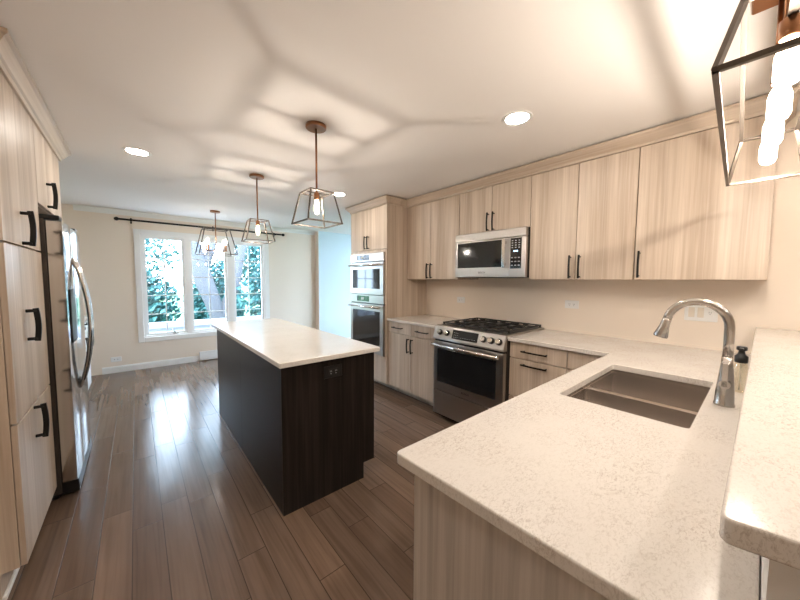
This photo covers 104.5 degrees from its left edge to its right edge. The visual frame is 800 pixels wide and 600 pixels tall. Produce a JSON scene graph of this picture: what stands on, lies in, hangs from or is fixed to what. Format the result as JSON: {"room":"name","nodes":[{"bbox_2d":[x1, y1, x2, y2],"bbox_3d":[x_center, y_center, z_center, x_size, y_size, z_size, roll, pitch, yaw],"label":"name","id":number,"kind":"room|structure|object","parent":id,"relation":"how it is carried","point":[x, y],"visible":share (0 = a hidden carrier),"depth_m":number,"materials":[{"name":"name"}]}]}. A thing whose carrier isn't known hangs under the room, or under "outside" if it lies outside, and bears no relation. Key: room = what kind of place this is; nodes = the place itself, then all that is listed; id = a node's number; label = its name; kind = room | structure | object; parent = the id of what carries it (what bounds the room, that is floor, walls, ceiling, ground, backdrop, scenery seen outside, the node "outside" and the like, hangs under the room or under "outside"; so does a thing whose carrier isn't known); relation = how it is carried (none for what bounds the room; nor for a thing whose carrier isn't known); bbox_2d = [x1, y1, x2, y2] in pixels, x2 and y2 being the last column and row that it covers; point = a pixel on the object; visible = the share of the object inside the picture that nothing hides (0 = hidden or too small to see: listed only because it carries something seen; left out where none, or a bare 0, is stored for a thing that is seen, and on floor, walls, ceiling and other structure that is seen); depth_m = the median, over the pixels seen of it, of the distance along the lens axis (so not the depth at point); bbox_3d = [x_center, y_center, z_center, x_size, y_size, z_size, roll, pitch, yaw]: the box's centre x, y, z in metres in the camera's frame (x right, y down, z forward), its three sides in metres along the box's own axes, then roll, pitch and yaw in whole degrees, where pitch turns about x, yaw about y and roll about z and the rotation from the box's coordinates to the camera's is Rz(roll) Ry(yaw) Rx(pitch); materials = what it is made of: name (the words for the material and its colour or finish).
{"room":"kitchen","nodes":[
{"label":"kitchen","id":0,"kind":"room"},
{"bbox_2d":[61,204,315,375],"bbox_3d":[-3.265,-0.161,5.239,3.880,2.350,0.190,-3,5,-40],"label":"wall","id":1,"kind":"structure","parent":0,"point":[106,243],"depth_m":4.60,"materials":[{"name":"beige paint"}]},
{"bbox_2d":[111,356,121,361],"bbox_3d":[-4.129,0.863,4.508,0.116,0.070,0.007,-3,5,-40],"label":"wall outlet","id":2,"kind":"object","parent":1,"relation":"attached to","point":[113,359],"visible":1,"depth_m":4.51,"materials":[{"name":"white plastic"}]},
{"bbox_2d":[102,355,198,374],"bbox_3d":[-3.798,0.994,4.796,1.170,0.095,0.014,-3,5,-40],"label":"baseboard","id":3,"kind":"structure","parent":1,"relation":"attached to","point":[115,369],"depth_m":4.74,"materials":[{"name":"white paint"}]},
{"bbox_2d":[114,217,284,235],"bbox_3d":[-3.131,-1.192,5.153,2.396,0.080,0.106,-3,5,-40],"label":"curtain rod","id":4,"kind":"object","parent":1,"relation":"attached to","point":[115,218],"visible":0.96,"depth_m":4.86,"materials":[{"name":"black metal"}]},
{"bbox_2d":[133,229,269,342],"bbox_3d":[-3.235,-0.240,5.269,1.916,1.695,0.156,-3,5,-40],"label":"window","id":5,"kind":"structure","parent":1,"relation":"attached to","point":[139,235],"depth_m":5.05,"materials":[{"name":"white paint"}]},
{"bbox_2d":[199,350,217,359],"bbox_3d":[-3.242,0.932,5.250,0.260,0.143,0.038,-3,5,-40],"label":"wall register","id":6,"kind":"object","parent":1,"relation":"attached to","point":[212,354],"visible":0.94,"depth_m":5.23,"materials":[{"name":"white paint"}]},
{"bbox_2d":[7,358,456,599],"bbox_3d":[0.702,1.233,2.698,6.730,0.060,9.260,-3,5,-40],"label":"floor","id":7,"kind":"structure","parent":0,"point":[168,504],"depth_m":1.78,"materials":[{"name":"brown wood"}]},
{"bbox_2d":[0,72,56,599],"bbox_3d":[-2.066,0.141,1.364,0.667,2.258,0.706,-3,5,-40],"label":"pantry cabinet","id":8,"kind":"object","parent":7,"relation":"on","point":[28,483],"visible":1,"depth_m":1.42,"materials":[{"name":"brown wood"}]},
{"bbox_2d":[36,214,93,500],"bbox_3d":[-2.495,0.356,1.998,0.760,1.742,0.750,-3,5,-40],"label":"refrigerator","id":9,"kind":"object","parent":7,"relation":"on","point":[64,281],"visible":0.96,"depth_m":1.91,"materials":[{"name":"grey metal"}]},
{"bbox_2d":[217,330,373,515],"bbox_3d":[-0.995,0.751,2.673,0.687,0.884,1.808,-3,5,-40],"label":"kitchen island","id":10,"kind":"object","parent":7,"relation":"on","point":[307,436],"visible":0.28,"depth_m":1.99,"materials":[{"name":"black wood"}]},
{"bbox_2d":[210,318,379,368],"bbox_3d":[-1.050,0.293,2.663,0.678,0.030,2.032,-3,5,-40],"label":"island countertop","id":11,"kind":"structure","parent":10,"relation":"on","point":[282,343],"depth_m":2.24,"materials":[{"name":"white stone"}]},
{"bbox_2d":[324,364,341,378],"bbox_3d":[-0.420,0.448,1.947,0.124,0.075,0.008,-3,5,-40],"label":"island outlet","id":12,"kind":"object","parent":10,"relation":"attached to","point":[334,370],"visible":1,"depth_m":1.94,"materials":[{"name":"black plastic"}]},
{"bbox_2d":[329,368,337,374],"bbox_3d":[-0.418,0.449,1.946,0.065,0.038,0.002,-3,5,-40],"label":"receptacle","id":13,"kind":"object","parent":12,"relation":"attached to","point":[332,371],"depth_m":1.94,"materials":[{"name":"black plastic"}]},
{"bbox_2d":[351,204,426,389],"bbox_3d":[-0.179,-0.029,4.190,0.710,2.258,0.802,-3,5,-40],"label":"tall cabinet","id":14,"kind":"object","parent":7,"relation":"on","point":[383,228],"visible":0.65,"depth_m":3.80,"materials":[{"name":"brown wood"}]},
{"bbox_2d":[348,294,384,355],"bbox_3d":[-0.227,0.287,4.183,0.673,0.733,0.742,-3,5,-40],"label":"oven","id":15,"kind":"object","parent":14,"relation":"in","point":[367,311],"visible":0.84,"depth_m":3.93,"materials":[{"name":"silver metal"}]},
{"bbox_2d":[348,252,384,294],"bbox_3d":[-0.224,-0.342,4.143,0.673,0.518,0.742,-3,5,-40],"label":"oven","id":16,"kind":"object","parent":14,"relation":"in","point":[367,271],"visible":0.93,"depth_m":3.91,"materials":[{"name":"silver metal"}]},
{"bbox_2d":[388,321,434,405],"bbox_3d":[0.346,0.698,3.633,0.684,0.883,0.797,-3,5,-40],"label":"base cabinet","id":17,"kind":"object","parent":7,"relation":"on","point":[411,351],"visible":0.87,"depth_m":3.42,"materials":[{"name":"brown wood"}]},
{"bbox_2d":[387,314,460,328],"bbox_3d":[0.357,0.240,3.610,0.664,0.030,0.801,-3,5,-40],"label":"countertop","id":18,"kind":"structure","parent":17,"relation":"on","point":[430,321],"depth_m":3.58,"materials":[{"name":"stone"}]},
{"bbox_2d":[431,317,543,422],"bbox_3d":[0.820,0.703,2.993,0.759,0.961,0.769,-3,5,-40],"label":"gas range","id":19,"kind":"object","parent":7,"relation":"on","point":[472,356],"visible":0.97,"depth_m":2.77,"materials":[{"name":"grey metal"}]},
{"bbox_2d":[440,321,543,336],"bbox_3d":[0.872,0.265,3.007,0.630,0.034,0.769,-3,5,-40],"label":"cooktop","id":20,"kind":"object","parent":19,"relation":"in","point":[525,328],"depth_m":2.86,"materials":[{"name":"black metal"}]},
{"bbox_2d":[413,475,607,599],"bbox_3d":[0.231,0.891,0.616,0.020,0.883,0.582,-3,5,-40],"label":"end panel","id":21,"kind":"object","parent":7,"relation":"on","point":[459,554],"visible":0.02,"depth_m":0.67,"materials":[{"name":"brown wood"}]},
{"bbox_2d":[509,341,567,399],"bbox_3d":[1.258,0.772,2.565,0.684,0.883,0.438,-3,5,-40],"label":"base cabinet","id":22,"kind":"object","parent":7,"relation":"on","point":[531,366],"visible":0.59,"depth_m":2.37,"materials":[{"name":"brown wood"}]},
{"bbox_2d":[567,351,601,372],"bbox_3d":[1.505,0.790,2.309,0.641,0.883,0.269,-3,5,-40],"label":"base cabinet","id":23,"kind":"object","parent":7,"relation":"on","point":[576,360],"visible":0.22,"depth_m":2.13,"materials":[{"name":"brown wood"}]},
{"bbox_2d":[315,231,319,329],"bbox_3d":[-1.708,-0.226,6.398,0.004,2.350,0.160,-3,5,-40],"label":"wall","id":24,"kind":"structure","parent":0,"point":[316,233],"depth_m":6.38,"materials":[{"name":"beige paint"}]},
{"bbox_2d":[318,231,350,337],"bbox_3d":[-0.705,-0.281,7.343,2.749,2.350,0.300,-3,5,-40],"label":"wall","id":25,"kind":"structure","parent":0,"point":[334,248],"depth_m":6.57,"materials":[{"name":"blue paint"}]},
{"bbox_2d":[0,0,799,234],"bbox_3d":[0.716,-1.182,2.543,6.730,0.080,9.260,-3,5,-40],"label":"ceiling","id":26,"kind":"structure","parent":0,"point":[412,98],"depth_m":1.57,"materials":[{"name":"white paint"}]},
{"bbox_2d":[122,147,151,156],"bbox_3d":[-2.034,-1.145,2.397,0.178,0.006,0.178,-3,5,-40],"label":"recessed light","id":27,"kind":"object","parent":26,"relation":"in","point":[132,150],"visible":1,"depth_m":2.39,"materials":[{"name":"white paint"}]},
{"bbox_2d":[195,210,237,256],"bbox_3d":[-2.674,-0.971,4.497,0.484,0.628,0.414,-3,5,-40],"label":"dining chandelier","id":28,"kind":"object","parent":26,"relation":"hanging from","point":[215,229],"visible":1,"depth_m":4.49,"materials":[{"name":"gold metal"}]},
{"bbox_2d":[241,173,275,243],"bbox_3d":[-1.359,-0.868,2.954,0.259,0.622,0.259,-2,4,-35],"label":"pendant light","id":29,"kind":"object","parent":26,"relation":"hanging from","point":[255,176],"visible":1,"depth_m":2.94,"materials":[{"name":"gold metal"}]},
{"bbox_2d":[291,120,342,228],"bbox_3d":[-0.537,-0.801,1.994,0.253,0.622,0.253,-3,5,-40],"label":"pendant light","id":30,"kind":"object","parent":26,"relation":"hanging from","point":[317,127],"visible":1,"depth_m":1.98,"materials":[{"name":"gold metal"}]},
{"bbox_2d":[314,192,319,199],"bbox_3d":[-0.538,-0.673,2.002,0.036,0.050,0.036,-3,5,-40],"label":"socket","id":31,"kind":"object","parent":30,"relation":"attached to","point":[316,195],"depth_m":1.99,"materials":[{"name":"gold metal"}]},
{"bbox_2d":[332,192,346,195],"bbox_3d":[-0.703,-1.212,3.555,0.178,0.006,0.178,-3,5,-40],"label":"recessed light","id":32,"kind":"object","parent":26,"relation":"in","point":[336,193],"visible":0.77,"depth_m":3.55,"materials":[{"name":"white paint"}]},
{"bbox_2d":[502,110,532,125],"bbox_3d":[0.708,-1.095,1.871,0.178,0.006,0.178,-3,5,-40],"label":"recessed light","id":33,"kind":"object","parent":26,"relation":"in","point":[518,117],"visible":1,"depth_m":1.86,"materials":[{"name":"white paint"}]},
{"bbox_2d":[711,0,799,186],"bbox_3d":[1.123,-0.756,0.911,1.117,0.554,0.224,-3,5,-42],"label":"chandelier","id":34,"kind":"object","parent":26,"relation":"hanging from","point":[788,19],"visible":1,"depth_m":0.81,"materials":[{"name":"brown metal"}]},
{"bbox_2d":[762,123,777,138],"bbox_3d":[1.376,-0.631,1.153,0.038,0.046,0.038,-3,5,-40],"label":"bulb","id":35,"kind":"object","parent":34,"relation":"attached to","point":[765,129],"depth_m":1.15,"materials":[{"name":"glass"}]},
{"bbox_2d":[765,97,784,116],"bbox_3d":[1.207,-0.622,0.998,0.038,0.046,0.038,-3,5,-40],"label":"bulb","id":36,"kind":"object","parent":34,"relation":"attached to","point":[770,105],"depth_m":0.99,"materials":[{"name":"glass"}]},
{"bbox_2d":[770,64,792,86],"bbox_3d":[1.037,-0.613,0.842,0.038,0.046,0.038,-3,5,-40],"label":"bulb","id":37,"kind":"object","parent":34,"relation":"attached to","point":[777,79],"depth_m":0.84,"materials":[{"name":"glass"}]},
{"bbox_2d":[778,12,799,43],"bbox_3d":[0.868,-0.605,0.687,0.038,0.046,0.038,-3,5,-40],"label":"socket","id":38,"kind":"object","parent":34,"relation":"attached to","point":[789,27],"depth_m":0.68,"materials":[{"name":"gold metal"}]},
{"bbox_2d":[426,111,799,353],"bbox_3d":[2.044,0.064,2.222,0.120,2.350,6.720,-3,5,-40],"label":"wall","id":39,"kind":"structure","parent":0,"point":[623,309],"depth_m":2.29,"materials":[{"name":"beige paint"}]},
{"bbox_2d":[407,194,477,279],"bbox_3d":[0.468,-0.681,3.633,0.396,0.879,0.812,-3,5,-40],"label":"upper cabinet","id":40,"kind":"object","parent":39,"relation":"attached to","point":[433,227],"visible":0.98,"depth_m":3.50,"materials":[{"name":"brown wood"}]},
{"bbox_2d":[354,115,762,213],"bbox_3d":[0.786,-1.125,3.024,0.663,0.087,3.711,-3,5,-40],"label":"board","id":41,"kind":"object","parent":40,"relation":"on","point":[761,115],"visible":0.11,"depth_m":2.23,"materials":[{"name":"brown wood"}]},
{"bbox_2d":[457,297,464,302],"bbox_3d":[0.722,-0.002,3.675,0.007,0.070,0.115,-3,5,-40],"label":"wall outlet","id":42,"kind":"object","parent":39,"relation":"attached to","point":[459,299],"visible":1,"depth_m":3.67,"materials":[{"name":"white plastic"}]},
{"bbox_2d":[459,176,531,234],"bbox_3d":[0.981,-0.865,3.019,0.396,0.428,0.762,-3,5,-40],"label":"upper cabinet","id":43,"kind":"object","parent":39,"relation":"attached to","point":[507,205],"visible":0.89,"depth_m":2.87,"materials":[{"name":"brown wood"}]},
{"bbox_2d":[455,226,530,277],"bbox_3d":[0.957,-0.433,3.029,0.453,0.431,0.760,-3,5,-40],"label":"microwave","id":44,"kind":"object","parent":43,"relation":"attached to","point":[504,253],"visible":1,"depth_m":2.85,"materials":[{"name":"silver metal"}]},
{"bbox_2d":[565,300,578,308],"bbox_3d":[1.518,0.039,2.740,0.007,0.070,0.115,-3,5,-40],"label":"wall outlet","id":45,"kind":"object","parent":39,"relation":"attached to","point":[568,303],"visible":1,"depth_m":2.74,"materials":[{"name":"white plastic"}]},
{"bbox_2d":[567,302,575,306],"bbox_3d":[1.516,0.040,2.738,0.002,0.035,0.071,-3,5,-40],"label":"receptacle","id":46,"kind":"object","parent":45,"relation":"attached to","point":[569,304],"depth_m":2.74,"materials":[{"name":"white plastic"}]},
{"bbox_2d":[345,85,799,213],"bbox_3d":[0.765,-1.120,3.007,0.720,0.080,3.822,-3,5,-40],"label":"crown molding","id":47,"kind":"structure","parent":39,"relation":"attached to","point":[754,107],"depth_m":2.12,"materials":[{"name":"brown wood"}]},
{"bbox_2d":[529,148,640,279],"bbox_3d":[1.467,-0.600,2.462,0.396,0.879,0.739,-3,5,-40],"label":"upper cabinet","id":48,"kind":"object","parent":39,"relation":"attached to","point":[584,214],"visible":1,"depth_m":2.31,"materials":[{"name":"brown wood"}]},
{"bbox_2d":[684,305,717,321],"bbox_3d":[2.051,0.086,2.114,0.008,0.118,0.165,-3,5,-40],"label":"switch plate","id":49,"kind":"object","parent":39,"relation":"attached to","point":[694,313],"visible":0.87,"depth_m":2.11,"materials":[{"name":"white plastic"}]},
{"bbox_2d":[706,308,713,317],"bbox_3d":[2.080,0.088,2.078,0.002,0.068,0.034,-3,5,-40],"label":"receptacle","id":50,"kind":"object","parent":49,"relation":"attached to","point":[709,312],"depth_m":2.08,"materials":[{"name":"white plastic"}]},
{"bbox_2d":[634,114,780,280],"bbox_3d":[1.898,-0.565,1.957,0.396,0.879,0.588,-3,5,-40],"label":"upper cabinet","id":51,"kind":"object","parent":39,"relation":"attached to","point":[691,225],"visible":0.94,"depth_m":1.83,"materials":[{"name":"brown wood"}]},
{"bbox_2d":[759,556,799,599],"bbox_3d":[1.375,0.779,1.115,2.383,1.056,0.130,-3,5,-40],"label":"wall","id":52,"kind":"structure","parent":0,"point":[778,581],"depth_m":0.35,"materials":[{"name":"white paint"}]},
{"bbox_2d":[719,327,799,569],"bbox_3d":[1.443,0.242,0.985,2.407,0.032,0.440,-3,5,-40],"label":"breakfast bar","id":53,"kind":"object","parent":52,"relation":"on","point":[760,512],"visible":1,"depth_m":0.49,"materials":[{"name":"stone"}]},
{"bbox_3d":[-1.815,0.153,0.476,0.100,2.350,9.060,-3,5,-40],"label":"wall","id":54,"kind":"structure","parent":0,"visible":0},
{"bbox_2d":[0,26,70,160],"bbox_3d":[-2.322,-1.053,1.609,0.680,0.088,1.599,-3,5,-40],"label":"crown molding","id":55,"kind":"structure","parent":54,"relation":"attached to","point":[13,67],"depth_m":1.56,"materials":[{"name":"brown wood"}]},
{"bbox_2d":[32,121,61,217],"bbox_3d":[-2.542,-0.797,1.871,0.667,0.458,0.775,-3,5,-40],"label":"upper cabinet","id":56,"kind":"object","parent":54,"relation":"attached to","point":[46,162],"visible":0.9,"depth_m":1.98,"materials":[{"name":"brown wood"}]},
{"bbox_2d":[0,71,56,157],"bbox_3d":[-2.346,-1.052,1.588,0.617,0.087,1.473,-3,5,-40],"label":"board","id":57,"kind":"object","parent":56,"relation":"on","point":[0,71],"visible":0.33,"depth_m":1.65,"materials":[{"name":"brown wood"}]},
{"label":"outside","id":58,"kind":"structure","parent":0,"visible":0},
{"bbox_2d":[155,292,259,320],"bbox_3d":[-13.986,0.226,20.333,55.000,0.160,31.000,-3,5,-40],"label":"lawn","id":59,"kind":"structure","parent":58,"point":[180,303],"depth_m":17.61,"materials":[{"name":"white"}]},
{"bbox_2d":[145,239,180,274],"bbox_3d":[-8.950,-0.900,10.198,2.965,3.451,2.015,-3,5,-40],"label":"tree","id":60,"kind":"object","parent":59,"relation":"on","point":[153,245],"visible":0.2,"depth_m":10.57,"materials":[{"name":"green plant"}]},
{"bbox_2d":[146,269,181,322],"bbox_3d":[-7.420,0.010,8.429,2.439,1.991,1.318,-3,5,-40],"label":"shrub","id":61,"kind":"object","parent":59,"relation":"on","point":[155,306],"visible":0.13,"depth_m":8.72,"materials":[{"name":"green plant"}]},
{"bbox_2d":[182,259,245,319],"bbox_3d":[-5.814,-0.196,9.772,1.835,2.263,1.293,-3,5,-40],"label":"shrub","id":62,"kind":"object","parent":59,"relation":"on","point":[218,270],"visible":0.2,"depth_m":9.46,"materials":[{"name":"green plant"}]},
{"bbox_2d":[191,242,257,318],"bbox_3d":[-5.201,-1.502,8.488,3.096,5.037,2.118,-3,5,-40],"label":"tree","id":63,"kind":"object","parent":59,"relation":"on","point":[199,267],"visible":0.09,"depth_m":8.21,"materials":[{"name":"grey plant"}]},
{"bbox_2d":[235,245,259,290],"bbox_3d":[-5.691,-1.440,13.394,3.471,4.160,2.089,-3,5,-40],"label":"tree","id":64,"kind":"object","parent":59,"relation":"on","point":[253,253],"visible":0.09,"depth_m":12.59,"materials":[{"name":"green plant"}]},
{"bbox_2d":[247,263,261,315],"bbox_3d":[-4.206,-0.466,11.124,2.483,2.646,1.304,-3,5,-40],"label":"shrub","id":65,"kind":"object","parent":59,"relation":"on","point":[256,312],"visible":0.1,"depth_m":10.46,"materials":[{"name":"green plant"}]},
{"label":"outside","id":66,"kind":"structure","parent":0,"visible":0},
{"bbox_3d":[-2.400,1.036,8.291,21.000,0.180,2.400,-3,5,-40],"label":"patio slab","id":67,"kind":"object","parent":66,"visible":0},
{"bbox_2d":[149,315,261,332],"bbox_3d":[-4.091,0.698,7.944,12.000,0.520,0.200,-3,5,-40],"label":"rail","id":68,"kind":"object","parent":67,"relation":"on","point":[154,327],"visible":0.13,"depth_m":7.08,"materials":[{"name":"grey"}]},
{"bbox_3d":[1.050,0.849,1.340,0.926,0.883,0.621,-3,5,-40],"label":"cabinet","id":69,"kind":"object","parent":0,"visible":0},
{"bbox_2d":[397,329,759,599],"bbox_3d":[0.885,0.370,1.636,2.424,0.030,1.337,-3,5,-40],"label":"countertop","id":70,"kind":"structure","parent":69,"relation":"on","point":[627,505],"depth_m":0.73,"materials":[{"name":"stone"}]},
{"bbox_2d":[567,370,709,427],"bbox_3d":[1.033,0.518,1.341,0.746,0.224,0.435,-3,5,-40],"label":"sink","id":71,"kind":"object","parent":70,"relation":"in","point":[659,399],"visible":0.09,"depth_m":1.47,"materials":[{"name":"silver metal"}]},
{"bbox_2d":[653,298,734,407],"bbox_3d":[1.133,0.188,1.200,0.074,0.392,0.245,-3,5,-40],"label":"kitchen faucet","id":72,"kind":"object","parent":70,"relation":"on","point":[724,396],"visible":1,"depth_m":1.13,"materials":[{"name":"silver metal"}]},
{"bbox_2d":[734,346,748,389],"bbox_3d":[1.399,0.285,1.274,0.056,0.190,0.043,-3,5,-40],"label":"soap dispenser","id":73,"kind":"object","parent":70,"relation":"on","point":[740,357],"visible":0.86,"depth_m":1.27,"materials":[{"name":"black plastic"}]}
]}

